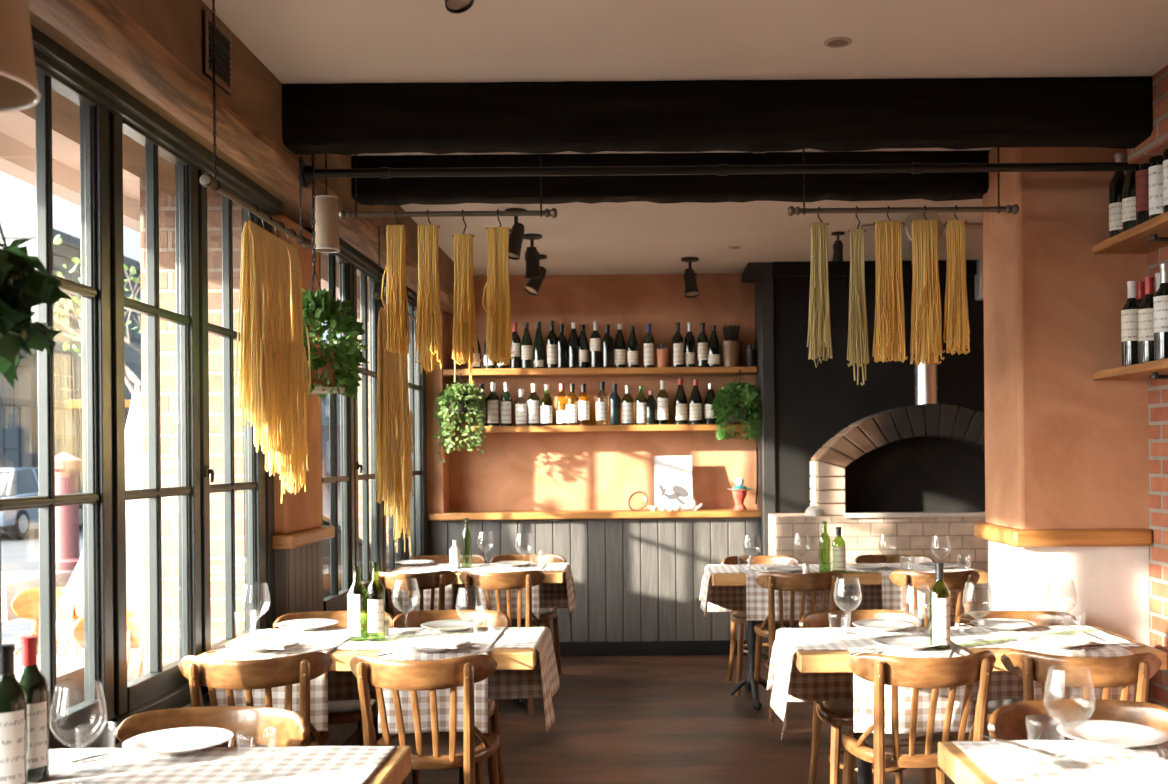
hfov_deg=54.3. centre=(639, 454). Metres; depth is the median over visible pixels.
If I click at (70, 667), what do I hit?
cloth
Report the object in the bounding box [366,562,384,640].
wine bottle
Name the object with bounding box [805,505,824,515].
bowl
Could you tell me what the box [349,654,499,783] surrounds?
bistro chair
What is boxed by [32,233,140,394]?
street tree
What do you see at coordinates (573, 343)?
wine bottle
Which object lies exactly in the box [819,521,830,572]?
wine bottle
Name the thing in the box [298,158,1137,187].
ceiling pipe
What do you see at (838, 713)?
bistro chair
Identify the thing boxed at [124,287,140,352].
street tree
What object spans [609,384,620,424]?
wine bottle
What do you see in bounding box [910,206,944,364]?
pasta
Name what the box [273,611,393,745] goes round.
bistro chair
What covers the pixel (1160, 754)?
fork
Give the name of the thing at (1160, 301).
wine bottle
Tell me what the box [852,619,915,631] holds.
dinner plate
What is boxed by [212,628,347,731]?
table runner
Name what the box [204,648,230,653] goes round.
fork
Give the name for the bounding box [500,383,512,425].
wine bottle
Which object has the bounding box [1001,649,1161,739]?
bistro chair
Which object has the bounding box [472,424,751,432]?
shelf
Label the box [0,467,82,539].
parked car
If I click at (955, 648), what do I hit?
table knife
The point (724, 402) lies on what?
hanging plant
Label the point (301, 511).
pillar
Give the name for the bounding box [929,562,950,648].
wine bottle
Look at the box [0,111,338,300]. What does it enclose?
awning
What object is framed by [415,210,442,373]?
pasta
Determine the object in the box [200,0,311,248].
hanging rod
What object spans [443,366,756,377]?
shelf
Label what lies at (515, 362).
wine bottle
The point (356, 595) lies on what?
wine bottle
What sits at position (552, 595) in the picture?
tablecloth
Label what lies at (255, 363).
pasta
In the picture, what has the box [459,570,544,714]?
bistro chair
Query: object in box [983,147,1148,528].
pillar
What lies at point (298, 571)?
wainscoting
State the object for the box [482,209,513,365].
pasta
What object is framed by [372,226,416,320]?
hanging rod
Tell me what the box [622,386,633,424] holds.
wine bottle
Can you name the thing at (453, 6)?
spotlight
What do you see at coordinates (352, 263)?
window
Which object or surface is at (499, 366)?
wine bottle
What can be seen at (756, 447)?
hanging cable
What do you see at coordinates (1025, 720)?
bistro chair
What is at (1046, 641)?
dinner plate
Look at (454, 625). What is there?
dinner plate
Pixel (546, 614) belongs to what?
bistro chair
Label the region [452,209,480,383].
pasta
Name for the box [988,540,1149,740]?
wall
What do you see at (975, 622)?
dinner plate
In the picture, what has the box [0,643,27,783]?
wine bottle
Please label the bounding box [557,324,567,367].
wine bottle
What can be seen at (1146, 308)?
wine bottle
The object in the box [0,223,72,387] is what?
hanging plant
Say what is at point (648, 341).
wine bottle
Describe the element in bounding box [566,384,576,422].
wine bottle
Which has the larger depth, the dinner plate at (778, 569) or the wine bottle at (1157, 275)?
the dinner plate at (778, 569)
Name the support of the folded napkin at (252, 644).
on the dinner plate at (232, 645)
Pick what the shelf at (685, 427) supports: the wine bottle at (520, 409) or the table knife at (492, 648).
the wine bottle at (520, 409)
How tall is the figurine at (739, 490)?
0.235 m
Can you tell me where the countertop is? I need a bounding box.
[428,508,760,519]
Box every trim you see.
[110,596,388,747]
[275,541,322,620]
[742,262,775,658]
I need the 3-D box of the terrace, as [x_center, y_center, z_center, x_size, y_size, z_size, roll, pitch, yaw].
[-3.486,1.600,6.000,3.400,0.160,28.000,0,0,0]
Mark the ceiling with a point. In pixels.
(298, 41)
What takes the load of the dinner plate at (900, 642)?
on the table runner at (855, 639)
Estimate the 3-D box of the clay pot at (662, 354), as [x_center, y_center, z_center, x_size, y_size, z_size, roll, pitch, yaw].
[0.165,-0.714,8.200,0.096,0.173,0.095,0,0,0]
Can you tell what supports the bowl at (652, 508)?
on the countertop
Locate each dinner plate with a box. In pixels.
[122,727,233,755]
[226,638,297,651]
[275,619,337,630]
[395,560,433,565]
[401,638,470,651]
[420,619,482,631]
[494,561,532,566]
[761,566,802,572]
[847,563,888,569]
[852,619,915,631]
[872,635,941,649]
[919,562,960,568]
[970,618,1035,630]
[1017,634,1090,648]
[1057,720,1167,748]
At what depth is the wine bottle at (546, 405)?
8.15 m
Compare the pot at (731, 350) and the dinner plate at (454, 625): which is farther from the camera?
the pot at (731, 350)
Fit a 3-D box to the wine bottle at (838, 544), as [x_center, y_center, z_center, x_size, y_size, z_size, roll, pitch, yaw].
[1.121,0.532,6.406,0.076,0.254,0.076,0,0,0]
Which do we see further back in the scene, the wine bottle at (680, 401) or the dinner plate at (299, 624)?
the wine bottle at (680, 401)
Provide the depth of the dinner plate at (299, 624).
4.48 m
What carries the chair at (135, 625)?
on the terrace
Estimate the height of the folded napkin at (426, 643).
0.014 m
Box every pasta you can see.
[235,205,275,428]
[254,213,286,453]
[265,221,299,476]
[279,229,310,503]
[375,296,397,503]
[381,210,409,356]
[384,350,403,517]
[394,332,412,554]
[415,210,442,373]
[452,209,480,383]
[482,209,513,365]
[807,207,832,366]
[847,206,869,384]
[872,206,907,362]
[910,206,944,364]
[943,205,969,354]
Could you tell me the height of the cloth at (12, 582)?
0.223 m
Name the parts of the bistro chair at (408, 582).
backrest, leg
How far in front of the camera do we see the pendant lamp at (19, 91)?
2.05 m
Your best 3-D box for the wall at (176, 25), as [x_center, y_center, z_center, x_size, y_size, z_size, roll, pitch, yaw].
[-1.600,-1.194,2.980,0.660,0.245,10.760,0,0,0]
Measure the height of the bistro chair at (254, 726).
0.794 m
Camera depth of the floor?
5.81 m
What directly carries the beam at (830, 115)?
attached to the ceiling
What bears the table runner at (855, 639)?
on the tablecloth at (787, 683)
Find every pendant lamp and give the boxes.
[0,0,40,111]
[315,153,340,252]
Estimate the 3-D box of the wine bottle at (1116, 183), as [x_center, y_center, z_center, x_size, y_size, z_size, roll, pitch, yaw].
[1.897,-1.021,4.495,0.078,0.338,0.078,0,0,0]
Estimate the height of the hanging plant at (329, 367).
1.111 m
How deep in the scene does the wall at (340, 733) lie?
5.65 m
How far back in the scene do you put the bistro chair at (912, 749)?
3.61 m
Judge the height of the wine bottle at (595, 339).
0.338 m
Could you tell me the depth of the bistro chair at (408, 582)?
6.32 m
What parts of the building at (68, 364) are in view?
pane, pane, pane, pane, pane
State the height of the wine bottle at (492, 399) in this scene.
0.314 m
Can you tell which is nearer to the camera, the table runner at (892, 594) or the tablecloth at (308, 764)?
the tablecloth at (308, 764)
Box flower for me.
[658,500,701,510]
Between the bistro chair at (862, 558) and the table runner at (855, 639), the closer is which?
the table runner at (855, 639)
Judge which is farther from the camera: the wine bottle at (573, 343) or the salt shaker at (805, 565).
the wine bottle at (573, 343)
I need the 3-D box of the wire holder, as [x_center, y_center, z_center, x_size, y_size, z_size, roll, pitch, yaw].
[1.195,0.627,4.174,0.066,0.058,0.064,0,0,0]
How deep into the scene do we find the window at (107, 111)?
3.41 m
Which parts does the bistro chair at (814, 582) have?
leg, leg, seat frame, seat, backrest, leg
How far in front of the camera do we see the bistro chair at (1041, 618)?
4.54 m
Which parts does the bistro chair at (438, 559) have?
backrest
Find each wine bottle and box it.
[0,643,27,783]
[16,636,49,782]
[347,566,366,640]
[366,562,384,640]
[449,540,459,567]
[462,518,471,567]
[472,330,480,368]
[476,384,486,425]
[484,341,494,368]
[487,383,498,425]
[497,362,507,368]
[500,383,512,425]
[510,323,520,367]
[515,390,527,423]
[521,322,532,367]
[528,384,539,425]
[533,322,543,367]
[540,385,553,425]
[546,321,556,367]
[556,384,565,422]
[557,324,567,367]
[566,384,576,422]
[568,322,578,367]
[578,384,588,419]
[579,325,588,367]
[590,321,601,367]
[596,382,606,419]
[602,324,612,367]
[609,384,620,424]
[614,324,625,367]
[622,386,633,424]
[627,326,638,367]
[635,386,646,424]
[643,324,654,366]
[646,391,657,424]
[657,381,668,424]
[672,322,683,366]
[674,379,687,424]
[684,323,695,366]
[689,380,702,423]
[697,323,707,366]
[704,384,716,423]
[708,325,719,366]
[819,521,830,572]
[832,527,845,571]
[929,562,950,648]
[1109,153,1125,237]
[1121,281,1139,366]
[1122,171,1135,231]
[1135,163,1148,225]
[1136,281,1144,304]
[1138,277,1154,362]
[1148,155,1162,219]
[1153,263,1167,360]
[1155,273,1159,293]
[1163,149,1167,212]
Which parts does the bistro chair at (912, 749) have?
leg, leg, seat frame, seat, backrest, leg, leg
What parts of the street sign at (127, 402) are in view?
panel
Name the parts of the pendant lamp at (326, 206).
cord, lamp shade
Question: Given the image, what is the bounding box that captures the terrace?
[3,622,137,681]
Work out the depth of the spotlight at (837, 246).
6.83 m
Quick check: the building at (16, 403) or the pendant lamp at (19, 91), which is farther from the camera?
the building at (16, 403)
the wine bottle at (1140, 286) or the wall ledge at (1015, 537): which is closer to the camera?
the wine bottle at (1140, 286)
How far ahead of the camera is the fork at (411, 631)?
4.33 m
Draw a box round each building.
[0,226,140,491]
[0,349,36,467]
[322,385,340,484]
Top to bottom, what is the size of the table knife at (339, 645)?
0.008 m
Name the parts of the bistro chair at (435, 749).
leg, backrest, seat frame, seat, leg, leg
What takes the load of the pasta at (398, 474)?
hanging from the hanging rod at (376, 295)
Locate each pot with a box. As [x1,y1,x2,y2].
[656,344,669,366]
[720,325,741,366]
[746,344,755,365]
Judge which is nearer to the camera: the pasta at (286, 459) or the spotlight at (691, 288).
the pasta at (286, 459)
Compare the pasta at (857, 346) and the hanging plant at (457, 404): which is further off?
the hanging plant at (457, 404)
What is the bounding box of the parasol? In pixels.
[66,384,143,675]
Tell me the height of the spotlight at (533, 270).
0.261 m
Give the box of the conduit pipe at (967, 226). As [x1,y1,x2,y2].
[861,223,982,229]
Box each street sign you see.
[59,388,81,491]
[125,400,130,426]
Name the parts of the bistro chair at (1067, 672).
leg, seat, backrest, leg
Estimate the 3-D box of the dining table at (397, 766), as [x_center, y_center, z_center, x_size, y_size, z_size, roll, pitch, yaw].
[-1.011,1.062,2.380,0.960,0.758,0.611,0,0,0]
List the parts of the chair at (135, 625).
backrest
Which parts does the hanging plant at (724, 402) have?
pot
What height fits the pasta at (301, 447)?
0.959 m
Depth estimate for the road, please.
19.63 m
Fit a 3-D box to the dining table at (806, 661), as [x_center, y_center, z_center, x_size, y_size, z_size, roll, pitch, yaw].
[1.154,1.044,4.090,1.230,0.758,0.611,0,0,0]
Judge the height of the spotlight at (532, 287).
0.266 m
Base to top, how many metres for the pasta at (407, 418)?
1.279 m
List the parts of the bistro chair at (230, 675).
leg, backrest, seat, seat frame, leg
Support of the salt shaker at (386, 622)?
on the tablecloth at (543, 681)
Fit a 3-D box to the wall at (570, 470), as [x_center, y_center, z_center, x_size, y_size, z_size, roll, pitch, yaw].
[-0.485,0.054,8.330,2.830,2.760,0.460,0,0,0]
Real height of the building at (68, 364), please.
9.020 m
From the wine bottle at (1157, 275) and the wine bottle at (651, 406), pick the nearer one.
the wine bottle at (1157, 275)
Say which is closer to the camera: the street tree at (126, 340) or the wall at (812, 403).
the wall at (812, 403)
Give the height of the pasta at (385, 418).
0.989 m
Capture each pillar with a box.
[272,214,320,533]
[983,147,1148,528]
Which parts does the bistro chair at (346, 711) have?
backrest, seat, seat frame, leg, leg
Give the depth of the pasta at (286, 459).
3.84 m
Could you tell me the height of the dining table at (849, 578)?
0.758 m
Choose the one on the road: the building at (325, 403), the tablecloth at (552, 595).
the building at (325, 403)
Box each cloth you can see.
[1,571,71,621]
[14,654,84,712]
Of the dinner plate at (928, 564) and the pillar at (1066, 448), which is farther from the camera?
the dinner plate at (928, 564)
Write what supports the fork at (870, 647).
on the table runner at (855, 639)
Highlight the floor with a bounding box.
[340,655,988,783]
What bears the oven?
on the floor
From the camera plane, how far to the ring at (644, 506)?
8.13 m
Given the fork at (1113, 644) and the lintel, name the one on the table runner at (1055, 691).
the fork at (1113, 644)
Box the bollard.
[55,452,82,570]
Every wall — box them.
[20,0,453,303]
[328,611,388,745]
[426,273,756,519]
[772,260,983,512]
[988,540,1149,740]
[1128,65,1167,707]
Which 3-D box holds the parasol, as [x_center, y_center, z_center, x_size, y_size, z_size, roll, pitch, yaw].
[-3.079,0.541,7.000,0.941,1.950,0.931,0,0,-23]
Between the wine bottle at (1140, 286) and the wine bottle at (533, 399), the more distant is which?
the wine bottle at (533, 399)
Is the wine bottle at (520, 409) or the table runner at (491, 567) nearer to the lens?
the table runner at (491, 567)
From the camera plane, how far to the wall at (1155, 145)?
4.52 m
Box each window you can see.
[0,24,282,748]
[304,228,427,610]
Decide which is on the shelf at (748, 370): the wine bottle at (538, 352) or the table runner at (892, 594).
the wine bottle at (538, 352)
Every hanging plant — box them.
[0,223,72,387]
[302,154,369,399]
[432,373,487,462]
[711,369,761,439]
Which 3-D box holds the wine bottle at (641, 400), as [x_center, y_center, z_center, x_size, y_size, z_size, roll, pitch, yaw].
[0.009,-0.357,8.185,0.088,0.282,0.089,0,0,0]
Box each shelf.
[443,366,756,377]
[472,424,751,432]
[1092,211,1167,253]
[1093,358,1167,379]
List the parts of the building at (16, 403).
pane, cornice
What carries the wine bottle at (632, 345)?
on the shelf at (748, 370)
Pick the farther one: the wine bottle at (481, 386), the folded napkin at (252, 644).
the wine bottle at (481, 386)
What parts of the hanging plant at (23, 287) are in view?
stem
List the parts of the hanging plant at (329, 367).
stem, pot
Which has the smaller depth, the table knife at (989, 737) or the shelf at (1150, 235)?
the table knife at (989, 737)
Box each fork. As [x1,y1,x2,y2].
[69,748,125,763]
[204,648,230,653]
[376,649,413,656]
[405,628,424,632]
[849,646,875,655]
[1082,643,1118,650]
[1156,744,1164,759]
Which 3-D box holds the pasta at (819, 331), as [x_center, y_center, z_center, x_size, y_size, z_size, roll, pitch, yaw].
[0.694,-0.648,4.394,0.087,0.629,0.089,0,0,-7]
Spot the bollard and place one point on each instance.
(67, 466)
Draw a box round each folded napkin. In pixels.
[235,641,298,649]
[408,639,470,648]
[978,620,1033,626]
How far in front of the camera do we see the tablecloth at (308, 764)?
2.48 m
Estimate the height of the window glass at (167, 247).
2.850 m
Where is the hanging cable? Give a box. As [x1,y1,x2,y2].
[755,447,758,503]
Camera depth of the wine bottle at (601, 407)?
8.16 m
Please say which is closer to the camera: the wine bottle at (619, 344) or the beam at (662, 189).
the beam at (662, 189)
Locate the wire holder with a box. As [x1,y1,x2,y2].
[956,618,973,633]
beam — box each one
[282,76,1152,154]
[351,150,990,205]
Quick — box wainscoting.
[427,518,760,641]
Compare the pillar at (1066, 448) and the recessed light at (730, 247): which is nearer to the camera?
the pillar at (1066, 448)
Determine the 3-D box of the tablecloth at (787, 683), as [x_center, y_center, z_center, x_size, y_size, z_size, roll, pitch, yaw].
[1.111,0.815,4.144,1.258,0.309,0.547,0,0,0]
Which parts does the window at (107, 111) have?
handle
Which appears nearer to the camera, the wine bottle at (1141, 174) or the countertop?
the wine bottle at (1141, 174)
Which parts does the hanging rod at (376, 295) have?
chain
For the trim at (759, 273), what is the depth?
7.90 m
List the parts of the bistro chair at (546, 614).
backrest, seat, seat frame, leg, leg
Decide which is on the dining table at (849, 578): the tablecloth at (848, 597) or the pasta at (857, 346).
the tablecloth at (848, 597)
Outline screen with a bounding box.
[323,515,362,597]
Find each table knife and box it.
[302,645,342,653]
[462,648,495,656]
[948,646,957,657]
[981,735,1057,756]
[1085,642,1138,646]
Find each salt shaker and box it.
[385,620,388,635]
[802,563,809,573]
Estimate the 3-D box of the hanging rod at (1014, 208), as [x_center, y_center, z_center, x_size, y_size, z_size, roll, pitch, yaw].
[1.017,-1.136,4.400,0.894,0.414,0.040,0,0,0]
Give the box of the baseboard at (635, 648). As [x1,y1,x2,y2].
[553,640,747,656]
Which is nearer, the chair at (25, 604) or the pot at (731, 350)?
the chair at (25, 604)
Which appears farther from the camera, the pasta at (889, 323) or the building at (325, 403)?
the building at (325, 403)
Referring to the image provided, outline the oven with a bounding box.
[768,212,987,621]
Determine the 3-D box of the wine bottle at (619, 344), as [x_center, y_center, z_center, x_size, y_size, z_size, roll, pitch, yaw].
[-0.145,-0.786,8.204,0.090,0.322,0.090,0,0,0]
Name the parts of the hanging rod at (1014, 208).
chain, chain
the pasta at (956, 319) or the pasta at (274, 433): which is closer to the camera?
the pasta at (274, 433)
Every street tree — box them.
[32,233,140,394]
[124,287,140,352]
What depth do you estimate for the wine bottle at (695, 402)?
8.15 m
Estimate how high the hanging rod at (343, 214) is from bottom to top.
0.414 m
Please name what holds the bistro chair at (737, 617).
on the floor
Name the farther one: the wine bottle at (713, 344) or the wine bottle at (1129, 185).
the wine bottle at (713, 344)
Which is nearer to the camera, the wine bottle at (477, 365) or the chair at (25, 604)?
the chair at (25, 604)
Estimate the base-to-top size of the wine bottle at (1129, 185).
0.333 m
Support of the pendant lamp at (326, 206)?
hanging from the ceiling
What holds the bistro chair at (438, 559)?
on the floor
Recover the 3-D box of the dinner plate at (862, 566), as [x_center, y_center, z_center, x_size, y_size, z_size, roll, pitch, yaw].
[1.316,0.647,6.557,0.240,0.022,0.240,0,0,0]
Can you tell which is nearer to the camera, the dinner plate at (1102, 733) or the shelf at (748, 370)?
the dinner plate at (1102, 733)
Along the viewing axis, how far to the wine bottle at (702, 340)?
8.16 m
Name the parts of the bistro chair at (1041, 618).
leg, seat frame, seat, backrest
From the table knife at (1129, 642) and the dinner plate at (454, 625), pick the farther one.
the dinner plate at (454, 625)
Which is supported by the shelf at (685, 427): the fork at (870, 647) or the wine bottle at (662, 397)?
the wine bottle at (662, 397)
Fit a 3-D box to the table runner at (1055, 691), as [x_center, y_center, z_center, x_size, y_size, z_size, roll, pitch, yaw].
[1.462,0.784,4.065,0.370,0.257,0.607,0,0,0]
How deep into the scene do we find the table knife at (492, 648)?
3.85 m
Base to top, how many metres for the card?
0.391 m
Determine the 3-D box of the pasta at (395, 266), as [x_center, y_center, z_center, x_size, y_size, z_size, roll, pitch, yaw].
[-0.947,-0.661,4.396,0.099,0.575,0.079,0,0,-4]
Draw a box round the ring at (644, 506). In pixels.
[628,491,647,510]
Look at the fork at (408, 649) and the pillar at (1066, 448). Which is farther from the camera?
the pillar at (1066, 448)
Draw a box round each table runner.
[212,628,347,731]
[378,627,506,733]
[391,564,461,617]
[476,563,546,618]
[737,564,808,620]
[825,627,973,733]
[876,563,945,619]
[973,625,1133,700]
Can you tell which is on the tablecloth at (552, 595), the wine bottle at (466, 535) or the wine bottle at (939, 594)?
the wine bottle at (466, 535)
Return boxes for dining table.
[197,630,538,783]
[366,746,411,783]
[389,566,565,703]
[710,563,987,709]
[793,626,1166,783]
[938,741,997,783]
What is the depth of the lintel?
3.27 m
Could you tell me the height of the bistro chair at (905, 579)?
0.794 m
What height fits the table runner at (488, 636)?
0.272 m
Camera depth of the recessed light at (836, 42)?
3.67 m
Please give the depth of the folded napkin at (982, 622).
4.25 m
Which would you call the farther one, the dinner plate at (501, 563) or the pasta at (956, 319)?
the dinner plate at (501, 563)
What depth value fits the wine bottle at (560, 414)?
8.16 m
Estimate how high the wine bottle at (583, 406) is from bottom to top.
0.301 m
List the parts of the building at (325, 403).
pane, pane, cornice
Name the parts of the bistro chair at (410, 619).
leg, backrest, leg, seat frame, leg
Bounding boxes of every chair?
[11,587,83,654]
[72,610,143,678]
[115,706,309,746]
[178,652,331,746]
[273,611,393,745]
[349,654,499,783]
[370,570,456,617]
[392,610,510,783]
[411,555,485,609]
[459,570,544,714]
[490,554,565,674]
[721,555,799,695]
[754,571,842,720]
[799,610,931,783]
[842,650,995,783]
[854,555,933,563]
[889,570,979,626]
[955,610,1079,739]
[988,699,1167,740]
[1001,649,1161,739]
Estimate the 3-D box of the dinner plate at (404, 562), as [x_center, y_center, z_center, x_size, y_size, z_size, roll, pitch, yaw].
[-1.392,0.670,7.029,0.240,0.022,0.240,0,0,0]
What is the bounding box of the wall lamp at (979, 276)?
[975,258,983,300]
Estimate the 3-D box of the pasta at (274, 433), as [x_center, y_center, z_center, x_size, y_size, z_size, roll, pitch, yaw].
[-1.210,-0.397,3.719,0.079,0.789,0.173,0,0,-2]
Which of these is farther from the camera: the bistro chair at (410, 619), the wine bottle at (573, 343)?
the wine bottle at (573, 343)
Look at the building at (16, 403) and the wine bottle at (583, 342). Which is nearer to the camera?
the wine bottle at (583, 342)
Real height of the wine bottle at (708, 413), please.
0.294 m
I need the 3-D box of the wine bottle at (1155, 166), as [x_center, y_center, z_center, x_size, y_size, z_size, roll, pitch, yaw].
[1.901,-1.029,4.153,0.078,0.354,0.078,0,0,0]
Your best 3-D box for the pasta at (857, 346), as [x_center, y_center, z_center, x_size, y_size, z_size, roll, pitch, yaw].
[0.842,-0.615,4.395,0.097,0.698,0.080,0,0,0]
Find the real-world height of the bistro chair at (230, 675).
0.794 m
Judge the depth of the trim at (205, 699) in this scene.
3.86 m
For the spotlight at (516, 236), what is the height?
0.267 m
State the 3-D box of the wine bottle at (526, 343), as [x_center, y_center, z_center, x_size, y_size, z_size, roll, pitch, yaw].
[-0.816,-0.786,8.187,0.090,0.335,0.090,0,0,0]
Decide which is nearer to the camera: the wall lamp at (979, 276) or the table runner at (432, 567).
the table runner at (432, 567)
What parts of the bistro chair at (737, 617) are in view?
leg, leg, seat, backrest, seat frame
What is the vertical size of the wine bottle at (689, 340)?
0.325 m
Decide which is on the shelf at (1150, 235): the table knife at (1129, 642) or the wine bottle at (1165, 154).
the wine bottle at (1165, 154)
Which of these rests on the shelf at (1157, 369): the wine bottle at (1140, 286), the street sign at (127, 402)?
the wine bottle at (1140, 286)
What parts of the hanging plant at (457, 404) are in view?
pot, stem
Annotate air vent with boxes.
[202,10,231,94]
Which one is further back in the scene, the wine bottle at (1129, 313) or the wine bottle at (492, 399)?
the wine bottle at (492, 399)
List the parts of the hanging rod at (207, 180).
chain, chain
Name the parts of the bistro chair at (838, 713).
leg, seat frame, leg, seat, backrest, leg, leg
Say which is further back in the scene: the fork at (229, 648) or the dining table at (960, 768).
the fork at (229, 648)
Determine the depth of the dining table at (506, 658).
3.90 m
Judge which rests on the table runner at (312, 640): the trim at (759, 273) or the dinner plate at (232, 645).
the dinner plate at (232, 645)
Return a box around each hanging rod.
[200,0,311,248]
[339,154,556,219]
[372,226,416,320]
[788,147,1018,215]
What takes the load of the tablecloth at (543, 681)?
on the dining table at (506, 658)
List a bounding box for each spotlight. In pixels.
[444,0,473,13]
[505,208,526,259]
[524,233,541,278]
[524,254,546,295]
[681,257,699,297]
[831,231,844,260]
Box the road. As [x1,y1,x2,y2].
[1,483,340,643]
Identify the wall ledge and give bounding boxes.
[273,526,334,548]
[974,522,1152,546]
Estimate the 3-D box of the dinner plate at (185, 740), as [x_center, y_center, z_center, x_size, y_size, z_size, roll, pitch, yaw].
[-1.066,0.667,2.625,0.240,0.022,0.240,0,0,0]
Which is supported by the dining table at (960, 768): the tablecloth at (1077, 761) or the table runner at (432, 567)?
the tablecloth at (1077, 761)
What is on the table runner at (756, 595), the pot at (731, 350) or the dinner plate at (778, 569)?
the dinner plate at (778, 569)
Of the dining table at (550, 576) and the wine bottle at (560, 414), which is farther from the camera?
the wine bottle at (560, 414)
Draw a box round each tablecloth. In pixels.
[28,746,396,783]
[213,627,559,731]
[394,563,576,615]
[699,563,979,620]
[767,626,1146,739]
[952,740,1167,783]
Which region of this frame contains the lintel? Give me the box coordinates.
[28,0,453,316]
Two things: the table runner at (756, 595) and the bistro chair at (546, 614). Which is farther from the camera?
the bistro chair at (546, 614)
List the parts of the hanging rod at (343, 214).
chain, chain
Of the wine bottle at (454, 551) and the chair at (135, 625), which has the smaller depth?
the chair at (135, 625)
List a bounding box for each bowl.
[649,506,657,510]
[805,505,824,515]
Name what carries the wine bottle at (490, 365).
on the shelf at (748, 370)
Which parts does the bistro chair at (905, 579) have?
leg, backrest, seat, leg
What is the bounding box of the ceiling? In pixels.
[202,0,1167,275]
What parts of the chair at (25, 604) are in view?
leg, backrest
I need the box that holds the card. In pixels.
[654,456,691,509]
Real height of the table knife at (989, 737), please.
0.008 m
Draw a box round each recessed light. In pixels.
[728,246,741,248]
[824,37,851,47]
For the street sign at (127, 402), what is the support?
on the road
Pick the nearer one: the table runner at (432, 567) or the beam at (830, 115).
the beam at (830, 115)
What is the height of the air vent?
0.180 m
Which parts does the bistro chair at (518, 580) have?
leg, backrest, seat, seat frame, leg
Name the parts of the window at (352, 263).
handle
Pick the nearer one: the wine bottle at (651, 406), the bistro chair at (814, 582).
the bistro chair at (814, 582)
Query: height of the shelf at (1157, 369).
0.058 m
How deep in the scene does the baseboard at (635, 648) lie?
8.08 m
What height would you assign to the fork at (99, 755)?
0.007 m
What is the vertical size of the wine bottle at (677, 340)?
0.325 m
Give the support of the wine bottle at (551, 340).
on the shelf at (748, 370)

